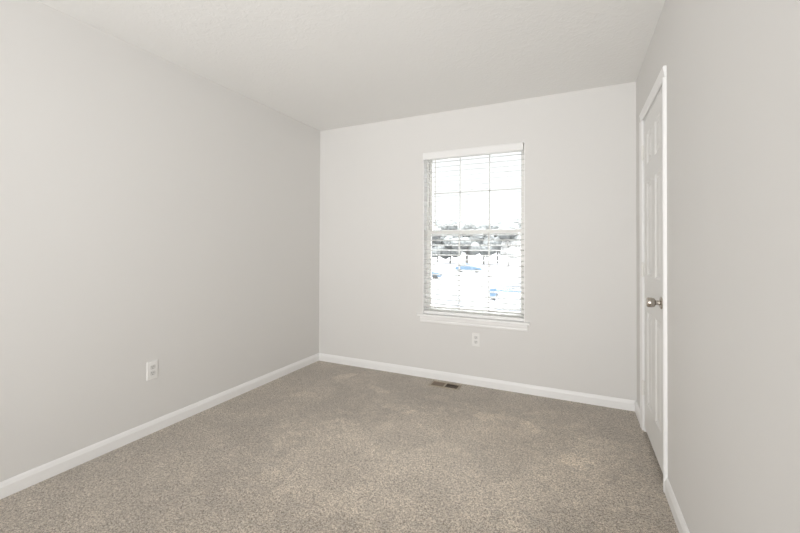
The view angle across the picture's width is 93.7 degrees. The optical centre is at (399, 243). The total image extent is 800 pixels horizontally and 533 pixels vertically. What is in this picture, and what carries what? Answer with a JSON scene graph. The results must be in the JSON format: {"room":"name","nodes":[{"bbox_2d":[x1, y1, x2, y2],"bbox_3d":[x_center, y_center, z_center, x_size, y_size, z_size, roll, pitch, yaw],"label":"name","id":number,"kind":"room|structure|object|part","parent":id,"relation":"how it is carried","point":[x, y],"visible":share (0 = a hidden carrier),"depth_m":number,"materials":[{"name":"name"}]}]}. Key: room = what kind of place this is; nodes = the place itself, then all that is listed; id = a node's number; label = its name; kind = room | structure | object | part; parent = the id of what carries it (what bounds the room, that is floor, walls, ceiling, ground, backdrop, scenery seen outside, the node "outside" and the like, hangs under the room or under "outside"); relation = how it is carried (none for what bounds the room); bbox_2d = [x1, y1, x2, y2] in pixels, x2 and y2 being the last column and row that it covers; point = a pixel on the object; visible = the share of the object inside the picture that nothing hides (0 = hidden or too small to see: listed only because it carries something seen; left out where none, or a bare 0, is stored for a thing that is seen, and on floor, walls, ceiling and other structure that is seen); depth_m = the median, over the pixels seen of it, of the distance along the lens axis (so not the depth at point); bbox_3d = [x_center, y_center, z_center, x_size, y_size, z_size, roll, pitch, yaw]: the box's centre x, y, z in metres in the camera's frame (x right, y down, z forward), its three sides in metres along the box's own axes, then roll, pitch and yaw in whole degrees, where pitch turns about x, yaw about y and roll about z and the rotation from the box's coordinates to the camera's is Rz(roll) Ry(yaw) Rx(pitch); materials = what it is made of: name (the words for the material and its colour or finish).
{"room":"empty bedroom","nodes":[
{"label":"empty bedroom","id":0,"kind":"room"},
{"bbox_2d":[0,0,319,481],"bbox_3d":[-2.444,0.033,0.749,0.120,2.560,7.526,0,-1,25],"label":"wall","id":1,"kind":"structure","parent":0,"point":[152,208],"depth_m":2.28,"materials":[{"name":"beige paint"}]},
{"bbox_2d":[146,360,157,380],"bbox_3d":[-1.593,0.812,2.415,0.008,0.115,0.070,0,-1,25],"label":"wall outlet","id":2,"kind":"object","parent":1,"relation":"attached to","point":[152,366],"visible":1,"depth_m":2.41,"materials":[{"name":"white plastic"}]},
{"bbox_2d":[0,353,318,498],"bbox_3d":[-2.395,1.154,0.696,0.013,0.077,7.256,0,-1,25],"label":"baseboard","id":3,"kind":"structure","parent":1,"relation":"attached to","point":[17,483],"depth_m":2.29,"materials":[{"name":"white paint"}]},
{"bbox_2d":[0,361,678,532],"bbox_3d":[-0.762,1.252,-0.070,3.621,0.120,7.256,0,-1,25],"label":"floor","id":4,"kind":"structure","parent":0,"point":[319,446],"depth_m":2.01,"materials":[{"name":"beige carpet"}]},
{"bbox_2d":[428,380,461,390],"bbox_3d":[0.391,1.228,3.261,0.263,0.006,0.124,0,-1,25],"label":"floor vent","id":5,"kind":"object","parent":4,"relation":"in","point":[440,384],"visible":1,"depth_m":3.26,"materials":[{"name":"beige metal"}]},
{"bbox_2d":[37,0,664,130],"bbox_3d":[-0.753,-1.308,-0.026,3.841,0.120,7.526,0,-1,25],"label":"ceiling","id":6,"kind":"structure","parent":0,"point":[322,65],"depth_m":2.31,"materials":[{"name":"white paint"}]},
{"bbox_2d":[319,82,636,401],"bbox_3d":[0.859,0.073,3.275,3.721,2.560,0.150,0,-1,25],"label":"wall","id":7,"kind":"structure","parent":0,"point":[581,284],"depth_m":3.11,"materials":[{"name":"beige paint"}]},
{"bbox_2d":[417,313,529,324],"bbox_3d":[0.632,0.657,3.318,0.986,0.018,0.121,0,-1,25],"label":"window sill","id":8,"kind":"structure","parent":7,"relation":"attached to","point":[418,314],"depth_m":3.26,"materials":[{"name":"white paint"}]},
{"bbox_2d":[423,142,524,321],"bbox_3d":[0.644,-0.101,3.343,0.906,1.498,0.084,0,-1,25],"label":"lining","id":9,"kind":"object","parent":7,"relation":"attached to","point":[424,161],"visible":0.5,"depth_m":3.51,"materials":[{"name":"white paint"}]},
{"bbox_2d":[420,316,527,330],"bbox_3d":[0.619,0.693,3.288,0.950,0.055,0.016,0,-1,25],"label":"apron","id":10,"kind":"object","parent":7,"relation":"attached to","point":[422,318],"visible":0.91,"depth_m":3.26,"materials":[{"name":"white paint"}]},
{"bbox_2d":[427,150,523,316],"bbox_3d":[0.675,-0.091,3.410,0.906,1.516,0.065,0,-1,25],"label":"window","id":11,"kind":"structure","parent":7,"relation":"in","point":[429,193],"depth_m":3.43,"materials":[{"name":"white plastic"}]},
{"bbox_2d":[423,142,523,321],"bbox_3d":[0.632,-0.100,3.329,0.898,1.492,0.078,0,-1,25],"label":"window blind","id":12,"kind":"object","parent":11,"relation":"attached to","point":[519,146],"visible":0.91,"depth_m":3.30,"materials":[{"name":"white plastic"}]},
{"bbox_3d":[0.637,0.633,3.329,0.888,0.026,0.050,0,-1,25],"label":"rail","id":13,"kind":"part","parent":12,"relation":"part of","materials":[{"name":"white plastic"}]},
{"bbox_3d":[0.668,0.247,3.393,0.860,0.749,0.024,0,-1,25],"label":"sash","id":14,"kind":"part","parent":11,"relation":"part of","materials":[{"name":"white plastic"}]},
{"bbox_3d":[0.683,-0.459,3.426,0.860,0.736,0.024,0,-1,25],"label":"sash","id":15,"kind":"part","parent":11,"relation":"part of","materials":[{"name":"white plastic"}]},
{"bbox_2d":[472,333,479,346],"bbox_3d":[0.662,0.836,3.271,0.070,0.115,0.008,0,-1,25],"label":"wall outlet","id":16,"kind":"object","parent":7,"relation":"attached to","point":[475,336],"visible":1,"depth_m":3.27,"materials":[{"name":"white plastic"}]},
{"bbox_2d":[319,353,634,411],"bbox_3d":[0.438,1.194,3.368,2.853,0.077,0.013,0,-1,25],"label":"baseboard","id":17,"kind":"structure","parent":7,"relation":"attached to","point":[599,400],"depth_m":3.20,"materials":[{"name":"white paint"}]},
{"bbox_2d":[636,0,799,532],"bbox_3d":[0.264,-0.029,-0.534,0.115,2.440,7.256,0,-1,25],"label":"wall","id":18,"kind":"structure","parent":0,"point":[733,76],"depth_m":1.08,"materials":[{"name":"beige paint"}]},
{"bbox_2d":[635,401,639,423],"bbox_3d":[1.681,1.192,2.644,0.013,0.077,0.270,0,-1,25],"label":"baseboard","id":19,"kind":"structure","parent":18,"relation":"attached to","point":[637,409],"depth_m":2.65,"materials":[{"name":"white paint"}]},
{"bbox_2d":[641,90,662,472],"bbox_3d":[1.464,0.193,2.198,0.103,2.007,0.624,0,-1,25],"label":"door","id":20,"kind":"structure","parent":18,"relation":"in","point":[651,152],"depth_m":2.18,"materials":[{"name":"white paint"}]},
{"bbox_3d":[1.341,0.310,1.987,0.060,0.051,0.051,0,-1,25],"label":"knob","id":21,"kind":"part","parent":20,"relation":"part of","materials":[{"name":"silver metal"}]},
{"bbox_2d":[639,65,667,492],"bbox_3d":[1.519,0.172,2.166,0.132,2.105,0.755,0,-1,25],"label":"door frame","id":22,"kind":"structure","parent":18,"relation":"attached to","point":[661,81],"depth_m":1.86,"materials":[{"name":"white paint"}]},
{"bbox_2d":[665,478,689,532],"bbox_3d":[-0.017,1.147,-0.984,0.013,0.077,6.229,0,-1,25],"label":"baseboard","id":23,"kind":"structure","parent":18,"relation":"attached to","point":[680,522],"depth_m":1.66,"materials":[{"name":"white paint"}]},
{"label":"outside","id":24,"kind":"structure","parent":0,"visible":0},
{"bbox_2d":[432,254,520,309],"bbox_3d":[19.805,5.743,136.664,200.000,0.300,255.544,0,-1,25],"label":"ground","id":25,"kind":"structure","parent":24,"point":[439,257],"depth_m":54.18,"materials":[{"name":"white snow"}]},
{"bbox_2d":[432,223,441,257],"bbox_3d":[6.993,-0.264,89.564,6.864,10.638,6.236,0,-1,25],"label":"tree","id":26,"kind":"object","parent":25,"relation":"on","point":[434,227],"visible":0.23,"depth_m":87.84,"materials":[{"name":"grey plant"}]},
{"bbox_2d":[432,271,442,278],"bbox_3d":[3.425,3.897,50.246,4.440,1.456,1.740,0,-1,14],"label":"parked car","id":27,"kind":"object","parent":25,"relation":"on","point":[433,272],"visible":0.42,"depth_m":49.09,"materials":[{"name":"blue paint"}]},
{"bbox_2d":[433,217,449,261],"bbox_3d":[11.732,-1.391,112.686,8.173,13.410,9.005,0,-1,25],"label":"tree","id":28,"kind":"object","parent":25,"relation":"on","point":[438,218],"visible":0.12,"depth_m":110.10,"materials":[{"name":"grey plant"}]},
{"bbox_3d":[11.736,-2.286,112.695,8.174,11.621,9.005,0,-1,25],"label":"crown","id":29,"kind":"part","parent":28,"relation":"part of","materials":[{"name":"grey plant"}]},
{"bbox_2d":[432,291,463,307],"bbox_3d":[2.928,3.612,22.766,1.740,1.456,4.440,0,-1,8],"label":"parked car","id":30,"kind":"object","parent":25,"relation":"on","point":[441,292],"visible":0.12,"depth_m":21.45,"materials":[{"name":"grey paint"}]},
{"bbox_2d":[437,219,461,263],"bbox_3d":[13.501,-0.698,99.831,8.242,11.776,7.092,0,-1,25],"label":"tree","id":31,"kind":"object","parent":25,"relation":"on","point":[443,222],"visible":0.45,"depth_m":97.88,"materials":[{"name":"grey plant"}]},
{"bbox_2d":[451,220,482,263],"bbox_3d":[15.454,-0.303,86.009,6.852,10.721,6.424,0,-1,25],"label":"tree","id":32,"kind":"object","parent":25,"relation":"on","point":[465,226],"visible":0.71,"depth_m":84.91,"materials":[{"name":"grey plant"}]},
{"bbox_2d":[455,263,482,272],"bbox_3d":[11.747,4.076,64.015,4.440,1.456,1.740,0,-1,19],"label":"parked car","id":33,"kind":"object","parent":25,"relation":"on","point":[461,267],"visible":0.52,"depth_m":63.32,"materials":[{"name":"blue paint"}]},
{"bbox_2d":[461,217,476,261],"bbox_3d":[18.777,-1.259,107.246,8.965,13.098,8.121,0,-1,25],"label":"tree","id":34,"kind":"object","parent":25,"relation":"on","point":[464,218],"visible":0.03,"depth_m":105.97,"materials":[{"name":"grey plant"}]},
{"bbox_2d":[476,222,496,263],"bbox_3d":[21.590,-0.219,95.608,6.194,10.805,7.091,0,-1,25],"label":"tree","id":35,"kind":"object","parent":25,"relation":"on","point":[485,237],"visible":0.41,"depth_m":93.58,"materials":[{"name":"grey plant"}]},
{"bbox_2d":[492,220,504,262],"bbox_3d":[27.322,-0.719,104.771,8.016,12.043,7.887,0,-1,25],"label":"tree","id":36,"kind":"object","parent":25,"relation":"on","point":[497,221],"visible":0.11,"depth_m":103.28,"materials":[{"name":"grey plant"}]},
{"bbox_3d":[27.330,-2.473,104.789,8.016,8.535,7.887,0,-1,25],"label":"crown","id":37,"kind":"part","parent":36,"relation":"part of","materials":[{"name":"grey plant"}]},
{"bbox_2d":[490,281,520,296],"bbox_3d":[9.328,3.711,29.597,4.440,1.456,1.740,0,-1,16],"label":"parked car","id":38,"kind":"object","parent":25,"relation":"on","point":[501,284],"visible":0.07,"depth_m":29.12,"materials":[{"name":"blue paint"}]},
{"bbox_2d":[492,223,520,265],"bbox_3d":[23.444,0.218,81.876,6.706,9.666,6.441,0,-1,25],"label":"tree","id":39,"kind":"object","parent":25,"relation":"on","point":[510,225],"visible":0.62,"depth_m":80.40,"materials":[{"name":"grey plant"}]},
{"bbox_2d":[495,293,520,311],"bbox_3d":[6.565,3.623,22.279,1.740,1.456,4.440,0,-1,14],"label":"parked car","id":40,"kind":"object","parent":25,"relation":"on","point":[499,294],"visible":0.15,"depth_m":20.90,"materials":[{"name":"grey paint"}]},
{"bbox_2d":[506,217,520,258],"bbox_3d":[29.305,-0.607,90.743,8.742,11.549,7.942,0,-1,25],"label":"tree","id":41,"kind":"object","parent":25,"relation":"on","point":[511,220],"visible":0.09,"depth_m":89.27,"materials":[{"name":"grey plant"}]}
]}

